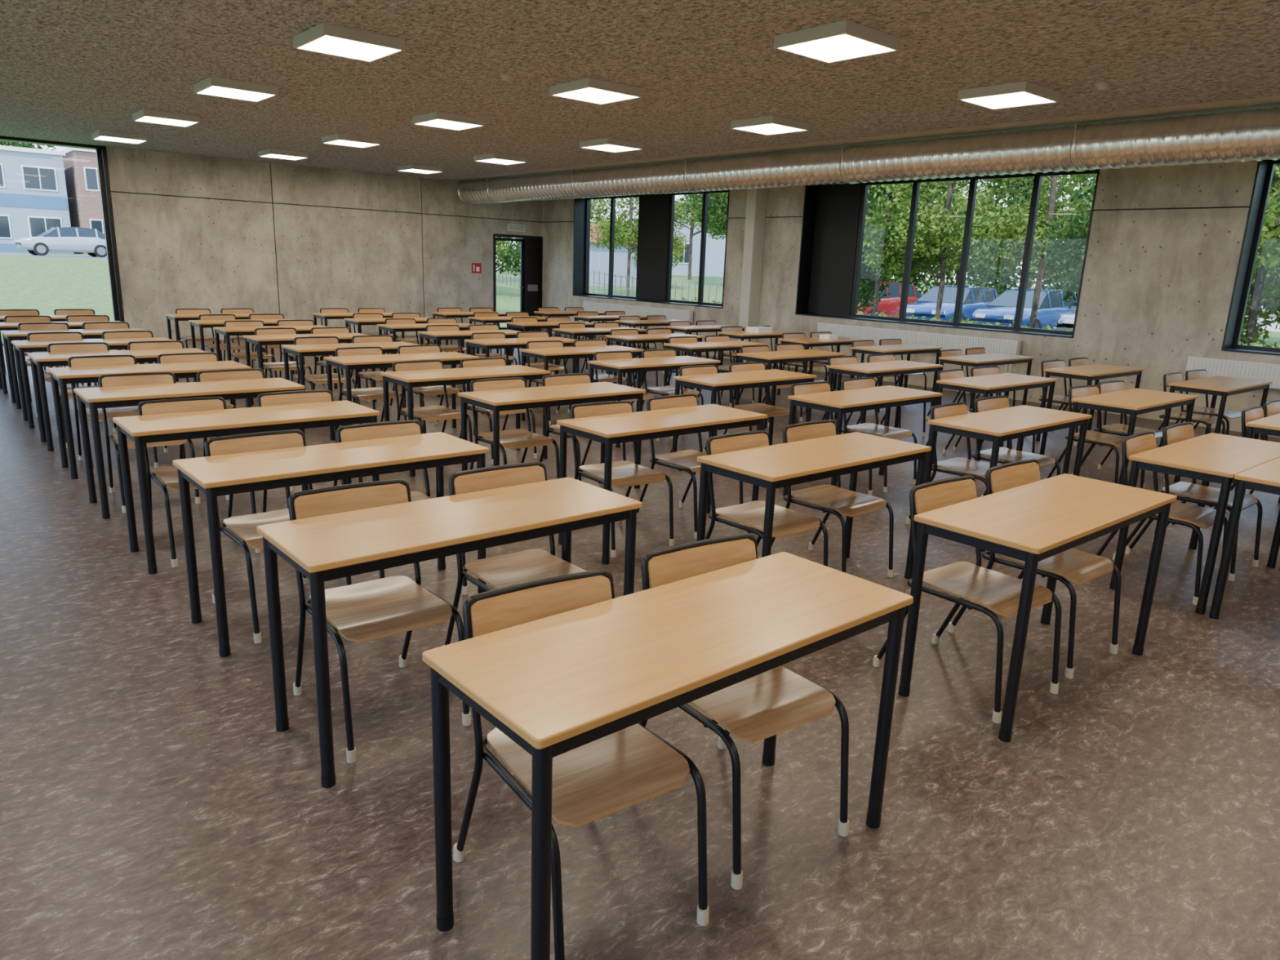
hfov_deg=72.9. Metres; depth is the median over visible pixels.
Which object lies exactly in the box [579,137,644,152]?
ceiling lamp
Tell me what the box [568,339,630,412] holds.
chair
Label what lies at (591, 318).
table
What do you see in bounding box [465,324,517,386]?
chair
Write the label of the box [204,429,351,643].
chair
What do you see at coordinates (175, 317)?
table
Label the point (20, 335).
table
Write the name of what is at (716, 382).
table
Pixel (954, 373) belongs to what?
chair
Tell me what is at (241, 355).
chair
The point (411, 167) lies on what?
ceiling lamp
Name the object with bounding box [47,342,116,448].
chair
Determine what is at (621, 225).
tree
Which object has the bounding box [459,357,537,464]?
chair
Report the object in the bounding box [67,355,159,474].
chair
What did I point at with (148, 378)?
chair
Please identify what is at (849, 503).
chair
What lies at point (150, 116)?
ceiling lamp
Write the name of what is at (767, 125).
ceiling lamp
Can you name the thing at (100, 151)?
window
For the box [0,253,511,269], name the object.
road
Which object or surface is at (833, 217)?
window
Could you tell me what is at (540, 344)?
chair
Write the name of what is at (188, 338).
chair
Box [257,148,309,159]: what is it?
ceiling lamp
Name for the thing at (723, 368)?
chair
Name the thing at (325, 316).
table
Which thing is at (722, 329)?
chair
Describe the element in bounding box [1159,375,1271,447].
table
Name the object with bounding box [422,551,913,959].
table
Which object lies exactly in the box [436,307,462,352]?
chair
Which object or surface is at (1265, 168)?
window
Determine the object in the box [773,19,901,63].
ceiling lamp
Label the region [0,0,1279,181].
ceiling
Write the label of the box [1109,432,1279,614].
table
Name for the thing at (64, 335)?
chair
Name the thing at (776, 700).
chair
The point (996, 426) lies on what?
table
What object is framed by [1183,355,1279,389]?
radiator
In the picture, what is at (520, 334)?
chair
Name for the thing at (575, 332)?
table
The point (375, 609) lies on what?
chair
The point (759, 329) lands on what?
carton
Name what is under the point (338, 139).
ceiling lamp
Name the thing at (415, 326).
table
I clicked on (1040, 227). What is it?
tree
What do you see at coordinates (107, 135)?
ceiling lamp
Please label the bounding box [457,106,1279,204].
ventilation duct
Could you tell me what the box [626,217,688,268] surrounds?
tree
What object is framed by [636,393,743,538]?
chair
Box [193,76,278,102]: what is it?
ceiling lamp
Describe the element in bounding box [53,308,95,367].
chair
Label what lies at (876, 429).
chair
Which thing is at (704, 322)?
chair
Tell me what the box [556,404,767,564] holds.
table
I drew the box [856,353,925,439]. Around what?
chair
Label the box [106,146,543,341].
wall
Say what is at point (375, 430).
chair
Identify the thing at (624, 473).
chair
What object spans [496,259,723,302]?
metal fence
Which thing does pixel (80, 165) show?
building
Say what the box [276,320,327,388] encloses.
chair
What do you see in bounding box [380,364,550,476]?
table
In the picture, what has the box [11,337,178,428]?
table
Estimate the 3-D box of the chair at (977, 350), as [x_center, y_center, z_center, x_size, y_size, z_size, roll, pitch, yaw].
[4.178,-1.166,10.441,0.461,0.816,0.597,-10,18,-40]
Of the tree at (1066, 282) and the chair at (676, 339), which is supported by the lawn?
the tree at (1066, 282)
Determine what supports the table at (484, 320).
on the floor
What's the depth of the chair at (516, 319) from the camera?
13.06 m
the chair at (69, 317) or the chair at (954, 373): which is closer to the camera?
the chair at (954, 373)
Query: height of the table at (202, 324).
0.750 m
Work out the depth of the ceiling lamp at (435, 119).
10.06 m
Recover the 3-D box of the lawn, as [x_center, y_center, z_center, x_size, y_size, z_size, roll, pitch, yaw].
[-11.276,-7.887,35.553,150.000,1.350,150.000,-10,18,-39]
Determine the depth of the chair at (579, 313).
15.19 m
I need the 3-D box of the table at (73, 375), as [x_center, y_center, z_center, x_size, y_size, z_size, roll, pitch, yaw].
[-3.735,-0.496,6.710,1.292,0.750,0.490,-10,18,-39]
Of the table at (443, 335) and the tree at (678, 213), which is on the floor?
the table at (443, 335)
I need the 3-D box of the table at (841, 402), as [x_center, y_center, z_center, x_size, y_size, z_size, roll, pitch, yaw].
[1.717,-0.285,6.670,1.292,0.750,0.490,-10,18,-39]
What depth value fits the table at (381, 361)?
7.74 m
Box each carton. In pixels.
[746,325,773,333]
[819,333,838,339]
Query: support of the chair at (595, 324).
on the floor
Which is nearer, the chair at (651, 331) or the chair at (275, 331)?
the chair at (275, 331)
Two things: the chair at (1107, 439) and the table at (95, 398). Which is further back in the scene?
the chair at (1107, 439)
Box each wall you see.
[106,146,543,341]
[542,160,1279,437]
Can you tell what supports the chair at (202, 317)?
on the floor
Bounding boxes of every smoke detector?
[499,74,512,81]
[1094,82,1109,90]
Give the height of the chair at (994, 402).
0.816 m
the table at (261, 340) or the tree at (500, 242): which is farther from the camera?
the tree at (500, 242)
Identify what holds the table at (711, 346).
on the floor
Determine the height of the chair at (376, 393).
0.816 m
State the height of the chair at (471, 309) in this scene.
0.816 m
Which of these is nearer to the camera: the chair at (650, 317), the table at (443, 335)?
the table at (443, 335)
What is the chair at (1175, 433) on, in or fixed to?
on the floor
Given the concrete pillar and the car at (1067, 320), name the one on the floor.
the concrete pillar
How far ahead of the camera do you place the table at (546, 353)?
9.01 m
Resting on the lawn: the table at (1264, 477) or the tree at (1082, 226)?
the tree at (1082, 226)
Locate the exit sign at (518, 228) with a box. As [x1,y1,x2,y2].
[506,223,524,231]
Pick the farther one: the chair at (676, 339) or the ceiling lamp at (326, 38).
the chair at (676, 339)
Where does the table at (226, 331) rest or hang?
on the floor
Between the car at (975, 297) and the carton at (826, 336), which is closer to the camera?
the carton at (826, 336)
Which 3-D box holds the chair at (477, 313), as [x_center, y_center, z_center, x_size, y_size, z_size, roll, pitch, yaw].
[-2.365,-2.262,13.884,0.461,0.816,0.597,-9,18,-38]
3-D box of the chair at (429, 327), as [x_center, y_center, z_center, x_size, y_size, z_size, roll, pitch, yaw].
[-2.391,-1.521,10.899,0.461,0.816,0.597,-8,17,-35]
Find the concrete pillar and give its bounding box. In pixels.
[737,187,767,362]
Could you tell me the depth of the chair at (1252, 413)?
6.13 m
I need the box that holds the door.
[493,233,542,331]
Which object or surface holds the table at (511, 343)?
on the floor
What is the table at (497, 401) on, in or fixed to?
on the floor
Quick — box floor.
[0,333,1279,959]
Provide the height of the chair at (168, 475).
0.816 m
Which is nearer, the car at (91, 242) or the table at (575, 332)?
the table at (575, 332)
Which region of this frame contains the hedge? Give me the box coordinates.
[671,297,1279,347]
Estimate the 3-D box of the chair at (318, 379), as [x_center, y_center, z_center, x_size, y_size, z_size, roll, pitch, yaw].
[-3.183,-1.020,8.764,0.461,0.816,0.597,-9,18,-37]
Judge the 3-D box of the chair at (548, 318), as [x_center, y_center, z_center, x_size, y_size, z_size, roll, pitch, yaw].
[-1.155,-2.098,13.405,0.461,0.816,0.597,-10,19,-41]
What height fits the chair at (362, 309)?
0.816 m
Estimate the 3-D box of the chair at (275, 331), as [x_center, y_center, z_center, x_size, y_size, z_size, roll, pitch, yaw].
[-3.949,-1.258,9.606,0.461,0.816,0.597,-9,18,-38]
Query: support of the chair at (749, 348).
on the floor
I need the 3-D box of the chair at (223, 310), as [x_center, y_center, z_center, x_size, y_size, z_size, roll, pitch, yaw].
[-5.766,-2.068,12.599,0.461,0.816,0.597,-9,18,-39]
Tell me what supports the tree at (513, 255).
on the lawn
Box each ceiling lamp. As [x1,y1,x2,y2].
[91,129,148,144]
[132,108,199,127]
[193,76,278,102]
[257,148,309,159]
[293,22,404,62]
[321,133,382,147]
[396,164,443,173]
[412,111,484,130]
[473,153,527,164]
[549,77,642,104]
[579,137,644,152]
[730,115,809,135]
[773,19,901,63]
[956,80,1060,109]
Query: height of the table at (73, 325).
0.750 m
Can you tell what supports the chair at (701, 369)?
on the floor
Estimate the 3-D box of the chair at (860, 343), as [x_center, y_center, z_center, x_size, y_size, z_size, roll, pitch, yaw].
[2.951,-1.341,10.963,0.461,0.816,0.597,-9,18,-38]
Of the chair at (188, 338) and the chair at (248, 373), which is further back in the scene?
the chair at (188, 338)
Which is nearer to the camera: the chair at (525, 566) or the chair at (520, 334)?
the chair at (525, 566)
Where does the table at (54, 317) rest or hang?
on the floor
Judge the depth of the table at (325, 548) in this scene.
2.97 m
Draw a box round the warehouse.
[671,199,725,276]
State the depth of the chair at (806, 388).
6.62 m
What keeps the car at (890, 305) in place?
on the road
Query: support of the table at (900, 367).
on the floor
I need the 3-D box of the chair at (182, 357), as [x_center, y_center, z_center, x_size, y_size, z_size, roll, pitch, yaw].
[-3.557,-0.595,6.997,0.461,0.816,0.597,-10,18,-40]
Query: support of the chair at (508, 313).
on the floor
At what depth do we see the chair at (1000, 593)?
3.52 m
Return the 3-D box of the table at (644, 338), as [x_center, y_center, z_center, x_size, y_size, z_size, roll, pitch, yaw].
[0.192,-1.522,11.423,1.292,0.750,0.490,-10,18,-39]
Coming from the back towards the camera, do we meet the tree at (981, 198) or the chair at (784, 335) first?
the tree at (981, 198)
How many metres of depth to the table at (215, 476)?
3.82 m
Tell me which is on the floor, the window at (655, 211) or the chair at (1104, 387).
the chair at (1104, 387)
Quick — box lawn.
[0,251,1279,347]
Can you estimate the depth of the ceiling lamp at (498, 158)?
13.68 m
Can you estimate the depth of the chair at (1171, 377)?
8.28 m
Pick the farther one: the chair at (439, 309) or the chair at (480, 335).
the chair at (439, 309)
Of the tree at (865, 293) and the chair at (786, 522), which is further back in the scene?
the tree at (865, 293)
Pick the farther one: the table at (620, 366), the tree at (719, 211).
the tree at (719, 211)
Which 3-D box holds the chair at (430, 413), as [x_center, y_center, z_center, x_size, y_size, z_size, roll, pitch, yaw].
[-1.699,-0.539,7.048,0.461,0.816,0.597,-10,18,-41]
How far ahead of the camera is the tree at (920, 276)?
36.21 m
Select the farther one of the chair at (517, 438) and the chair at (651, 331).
the chair at (651, 331)
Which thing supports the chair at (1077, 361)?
on the floor
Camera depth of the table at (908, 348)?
10.79 m
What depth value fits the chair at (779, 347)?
10.05 m
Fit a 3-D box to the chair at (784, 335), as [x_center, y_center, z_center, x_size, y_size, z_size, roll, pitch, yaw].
[2.207,-1.572,11.783,0.461,0.816,0.597,-9,18,-37]
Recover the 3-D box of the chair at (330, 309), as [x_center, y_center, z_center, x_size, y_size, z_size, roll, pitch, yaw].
[-4.653,-2.243,13.468,0.461,0.816,0.597,-10,18,-40]
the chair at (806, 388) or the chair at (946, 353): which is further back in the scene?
the chair at (946, 353)
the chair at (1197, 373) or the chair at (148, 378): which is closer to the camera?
the chair at (148, 378)
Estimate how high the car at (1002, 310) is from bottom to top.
1.470 m
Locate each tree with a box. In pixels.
[0,140,56,150]
[495,236,510,258]
[495,236,519,275]
[590,197,639,296]
[590,199,617,223]
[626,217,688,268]
[673,192,726,279]
[679,192,728,238]
[856,192,892,311]
[860,182,966,315]
[861,177,1027,320]
[863,186,942,288]
[912,179,1026,294]
[955,173,1096,328]
[965,173,1096,295]
[1040,173,1097,310]
[1060,194,1089,293]
[1240,164,1279,346]
[1245,164,1279,310]
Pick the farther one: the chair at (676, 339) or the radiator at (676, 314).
the radiator at (676, 314)
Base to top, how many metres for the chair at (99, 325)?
0.816 m
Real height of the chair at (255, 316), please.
0.816 m
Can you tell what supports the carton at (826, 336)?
on the table at (816, 341)
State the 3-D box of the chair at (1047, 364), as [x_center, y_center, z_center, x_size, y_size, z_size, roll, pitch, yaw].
[4.504,-0.836,9.160,0.461,0.816,0.597,-8,17,-35]
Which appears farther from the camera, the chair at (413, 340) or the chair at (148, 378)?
the chair at (413, 340)
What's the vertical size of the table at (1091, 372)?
0.750 m
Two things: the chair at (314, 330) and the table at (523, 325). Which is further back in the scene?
the table at (523, 325)
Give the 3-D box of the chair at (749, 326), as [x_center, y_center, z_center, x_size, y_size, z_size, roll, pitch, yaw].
[1.909,-1.888,13.011,0.461,0.816,0.597,-8,17,-35]
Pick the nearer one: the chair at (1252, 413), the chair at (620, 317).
the chair at (1252, 413)
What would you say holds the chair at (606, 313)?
on the floor
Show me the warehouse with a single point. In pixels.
(715, 249)
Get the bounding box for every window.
[0,135,124,345]
[572,190,729,308]
[795,168,1099,337]
[1221,159,1279,355]
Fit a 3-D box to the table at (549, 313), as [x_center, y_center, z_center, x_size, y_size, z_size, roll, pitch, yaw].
[-1.305,-2.751,16.146,1.292,0.750,0.490,-10,18,-40]
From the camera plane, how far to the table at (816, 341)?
11.60 m
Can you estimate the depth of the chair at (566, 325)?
12.23 m
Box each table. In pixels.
[0,314,110,322]
[0,320,128,393]
[0,328,152,408]
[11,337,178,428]
[26,347,207,451]
[47,360,251,479]
[73,377,308,519]
[112,400,380,574]
[164,313,274,362]
[172,431,488,657]
[188,319,305,374]
[213,324,337,388]
[243,333,376,404]
[256,477,642,788]
[281,341,423,408]
[312,312,404,362]
[324,351,479,440]
[343,317,440,372]
[377,323,479,370]
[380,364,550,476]
[417,329,526,397]
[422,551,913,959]
[431,311,511,355]
[457,382,645,488]
[464,337,579,411]
[468,315,551,363]
[506,320,593,365]
[519,345,644,421]
[533,311,604,339]
[553,327,646,382]
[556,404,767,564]
[573,315,646,360]
[587,355,720,448]
[605,333,703,391]
[615,319,693,357]
[663,324,746,375]
[663,340,766,403]
[671,368,816,465]
[696,431,931,578]
[717,330,800,373]
[735,349,845,428]
[777,336,864,395]
[782,385,942,495]
[825,360,942,433]
[849,343,942,412]
[897,473,1177,742]
[923,404,1092,551]
[932,373,1057,464]
[938,352,1034,412]
[1035,364,1144,448]
[1062,388,1198,484]
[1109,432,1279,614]
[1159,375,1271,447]
[1208,457,1279,619]
[1228,413,1279,521]
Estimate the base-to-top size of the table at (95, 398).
0.750 m
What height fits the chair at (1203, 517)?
0.816 m
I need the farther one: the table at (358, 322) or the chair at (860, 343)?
the table at (358, 322)
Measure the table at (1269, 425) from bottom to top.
0.750 m
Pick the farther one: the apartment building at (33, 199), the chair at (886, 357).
the apartment building at (33, 199)
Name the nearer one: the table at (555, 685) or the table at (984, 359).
the table at (555, 685)
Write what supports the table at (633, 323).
on the floor
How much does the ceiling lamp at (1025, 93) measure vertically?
0.078 m
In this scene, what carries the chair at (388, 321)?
on the floor
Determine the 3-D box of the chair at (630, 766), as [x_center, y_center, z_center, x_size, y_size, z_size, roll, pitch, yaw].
[-0.159,0.710,2.247,0.461,0.816,0.597,-8,17,-35]
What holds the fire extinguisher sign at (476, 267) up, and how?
attached to the wall at (294, 242)
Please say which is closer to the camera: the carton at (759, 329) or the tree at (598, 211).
the carton at (759, 329)
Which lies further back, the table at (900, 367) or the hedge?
the hedge
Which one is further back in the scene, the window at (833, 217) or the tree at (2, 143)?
the tree at (2, 143)
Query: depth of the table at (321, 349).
8.54 m
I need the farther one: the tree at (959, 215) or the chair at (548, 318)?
the tree at (959, 215)
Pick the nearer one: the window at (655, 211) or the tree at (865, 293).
the window at (655, 211)
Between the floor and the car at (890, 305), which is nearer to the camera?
the floor
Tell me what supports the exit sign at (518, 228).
attached to the wall at (294, 242)
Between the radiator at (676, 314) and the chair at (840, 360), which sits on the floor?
the chair at (840, 360)
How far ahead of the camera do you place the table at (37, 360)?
7.25 m
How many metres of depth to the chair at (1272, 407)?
6.54 m
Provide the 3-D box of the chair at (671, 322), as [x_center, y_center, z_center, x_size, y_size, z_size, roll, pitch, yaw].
[0.735,-2.041,13.452,0.461,0.816,0.597,-10,18,-39]
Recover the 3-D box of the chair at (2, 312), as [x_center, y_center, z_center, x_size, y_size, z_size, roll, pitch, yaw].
[-7.752,-1.719,10.899,0.461,0.816,0.597,-9,18,-39]
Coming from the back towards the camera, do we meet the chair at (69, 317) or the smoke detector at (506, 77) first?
the chair at (69, 317)
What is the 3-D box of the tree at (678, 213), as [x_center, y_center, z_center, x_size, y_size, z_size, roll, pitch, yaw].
[3.349,-16.889,54.505,6.261,8.369,5.143,10,16,30]
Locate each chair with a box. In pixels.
[0,309,49,379]
[4,315,60,387]
[17,322,79,406]
[26,331,102,422]
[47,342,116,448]
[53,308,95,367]
[65,315,118,386]
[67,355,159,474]
[82,321,142,386]
[97,372,200,512]
[102,330,157,363]
[127,340,189,382]
[137,396,261,567]
[157,352,236,458]
[175,308,222,360]
[196,368,294,500]
[198,314,245,362]
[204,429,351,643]
[220,308,266,363]
[223,320,277,378]
[248,313,297,377]
[254,327,313,386]
[257,389,362,512]
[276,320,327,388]
[288,479,471,763]
[293,336,357,404]
[311,327,369,401]
[320,307,351,333]
[334,346,406,428]
[336,419,468,595]
[351,334,413,409]
[352,312,385,371]
[357,307,398,354]
[384,318,418,370]
[391,312,433,344]
[391,360,474,471]
[397,344,462,433]
[426,317,471,367]
[426,324,462,395]
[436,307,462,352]
[443,462,587,645]
[453,568,709,959]
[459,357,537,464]
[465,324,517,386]
[469,307,506,355]
[469,377,559,479]
[471,332,526,386]
[473,311,514,364]
[504,311,544,361]
[510,316,554,374]
[515,331,568,386]
[526,340,566,425]
[537,306,570,338]
[539,373,627,488]
[543,316,587,373]
[558,322,603,373]
[564,306,598,339]
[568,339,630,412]
[569,400,674,557]
[576,311,611,345]
[593,322,637,382]
[594,351,659,444]
[604,311,638,358]
[609,328,658,395]
[618,315,656,357]
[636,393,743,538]
[640,328,671,388]
[640,533,848,889]
[641,348,704,438]
[645,315,683,355]
[662,320,708,373]
[666,336,718,404]
[670,364,751,453]
[694,320,734,363]
[697,335,754,406]
[705,430,827,566]
[720,326,742,365]
[723,361,797,434]
[739,345,796,426]
[747,325,789,371]
[770,343,824,421]
[771,419,893,577]
[782,333,826,381]
[791,381,872,495]
[807,331,834,391]
[822,355,862,432]
[840,377,917,492]
[851,339,899,385]
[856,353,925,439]
[872,475,1062,723]
[875,338,926,407]
[905,402,998,524]
[925,349,992,419]
[925,368,1004,464]
[947,458,1121,678]
[952,365,1035,453]
[956,346,1015,411]
[971,395,1060,496]
[1039,360,1097,445]
[1044,384,1144,488]
[1062,357,1123,433]
[1081,380,1164,488]
[1095,431,1228,604]
[1124,422,1262,581]
[1156,372,1225,448]
[1166,368,1247,444]
[1213,405,1264,511]
[1246,399,1279,494]
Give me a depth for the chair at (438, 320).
12.18 m
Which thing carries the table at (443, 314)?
on the floor
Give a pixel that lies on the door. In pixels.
(531, 246)
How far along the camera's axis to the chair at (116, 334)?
8.71 m
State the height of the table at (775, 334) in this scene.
0.750 m
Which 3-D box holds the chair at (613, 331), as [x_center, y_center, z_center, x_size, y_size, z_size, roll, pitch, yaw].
[-0.099,-1.549,11.350,0.461,0.816,0.597,-8,17,-36]
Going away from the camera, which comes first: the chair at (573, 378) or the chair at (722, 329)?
the chair at (573, 378)
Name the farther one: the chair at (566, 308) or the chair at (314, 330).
the chair at (566, 308)
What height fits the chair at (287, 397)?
0.816 m
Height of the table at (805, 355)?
0.750 m
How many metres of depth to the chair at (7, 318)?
10.06 m
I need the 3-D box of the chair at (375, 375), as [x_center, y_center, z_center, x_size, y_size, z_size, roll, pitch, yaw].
[-2.724,-1.097,9.140,0.461,0.816,0.597,-10,18,-39]
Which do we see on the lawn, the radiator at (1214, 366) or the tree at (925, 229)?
the tree at (925, 229)
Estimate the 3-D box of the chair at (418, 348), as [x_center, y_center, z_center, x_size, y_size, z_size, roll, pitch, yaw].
[-2.013,-0.866,8.318,0.461,0.816,0.597,-10,18,-41]
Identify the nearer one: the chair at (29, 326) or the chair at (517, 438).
the chair at (517, 438)
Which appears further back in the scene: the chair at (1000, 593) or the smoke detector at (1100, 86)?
the smoke detector at (1100, 86)
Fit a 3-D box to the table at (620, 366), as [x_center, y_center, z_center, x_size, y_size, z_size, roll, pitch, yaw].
[0.140,-0.788,8.457,1.292,0.750,0.490,-10,18,-39]
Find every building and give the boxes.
[0,145,74,253]
[62,147,104,254]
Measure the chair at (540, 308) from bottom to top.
0.816 m
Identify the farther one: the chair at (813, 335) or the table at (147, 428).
the chair at (813, 335)
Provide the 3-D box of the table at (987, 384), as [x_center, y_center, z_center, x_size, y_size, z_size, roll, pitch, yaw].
[3.240,-0.546,7.943,1.292,0.750,0.490,-10,18,-40]
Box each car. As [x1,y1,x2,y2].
[15,226,106,257]
[856,281,922,317]
[906,284,999,323]
[970,288,1077,329]
[1056,308,1075,331]
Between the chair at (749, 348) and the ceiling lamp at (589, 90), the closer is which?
the ceiling lamp at (589, 90)
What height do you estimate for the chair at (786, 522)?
0.816 m
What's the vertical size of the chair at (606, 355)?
0.816 m
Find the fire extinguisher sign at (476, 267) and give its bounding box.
[471,262,481,273]
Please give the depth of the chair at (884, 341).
11.33 m
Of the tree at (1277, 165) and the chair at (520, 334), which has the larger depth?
the tree at (1277, 165)
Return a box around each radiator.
[582,301,693,324]
[817,322,1021,395]
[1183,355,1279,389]
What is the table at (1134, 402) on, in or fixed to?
on the floor
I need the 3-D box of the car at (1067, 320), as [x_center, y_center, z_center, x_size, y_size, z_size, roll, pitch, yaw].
[13.546,-4.558,24.581,4.220,1.470,1.760,-10,18,-39]
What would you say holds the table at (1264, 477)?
on the floor
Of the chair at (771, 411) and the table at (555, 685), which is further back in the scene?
the chair at (771, 411)
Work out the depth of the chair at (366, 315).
12.66 m
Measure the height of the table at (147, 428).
0.750 m
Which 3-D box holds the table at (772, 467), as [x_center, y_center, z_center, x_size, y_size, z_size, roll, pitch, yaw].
[0.909,0.218,4.521,1.292,0.750,0.490,-10,18,-39]
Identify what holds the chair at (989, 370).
on the floor
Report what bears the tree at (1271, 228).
on the lawn
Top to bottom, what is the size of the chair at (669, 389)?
0.816 m
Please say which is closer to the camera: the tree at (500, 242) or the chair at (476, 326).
the chair at (476, 326)
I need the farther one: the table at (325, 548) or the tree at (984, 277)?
the tree at (984, 277)
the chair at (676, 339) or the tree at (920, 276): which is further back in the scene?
the tree at (920, 276)
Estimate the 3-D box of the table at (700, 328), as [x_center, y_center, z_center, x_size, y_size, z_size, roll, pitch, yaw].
[1.013,-2.017,13.536,1.292,0.750,0.490,-10,18,-39]
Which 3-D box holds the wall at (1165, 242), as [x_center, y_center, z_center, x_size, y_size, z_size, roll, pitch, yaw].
[4.606,-3.005,12.824,0.400,3.266,20.866,-10,18,-39]
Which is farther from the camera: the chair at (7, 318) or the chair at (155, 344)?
the chair at (7, 318)
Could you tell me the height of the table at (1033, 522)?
0.750 m
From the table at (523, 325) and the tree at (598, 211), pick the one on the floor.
the table at (523, 325)
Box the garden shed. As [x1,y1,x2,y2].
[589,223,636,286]
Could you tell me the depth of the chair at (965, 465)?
5.74 m
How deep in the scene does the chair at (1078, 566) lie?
3.89 m
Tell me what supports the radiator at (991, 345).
attached to the wall at (1165, 242)

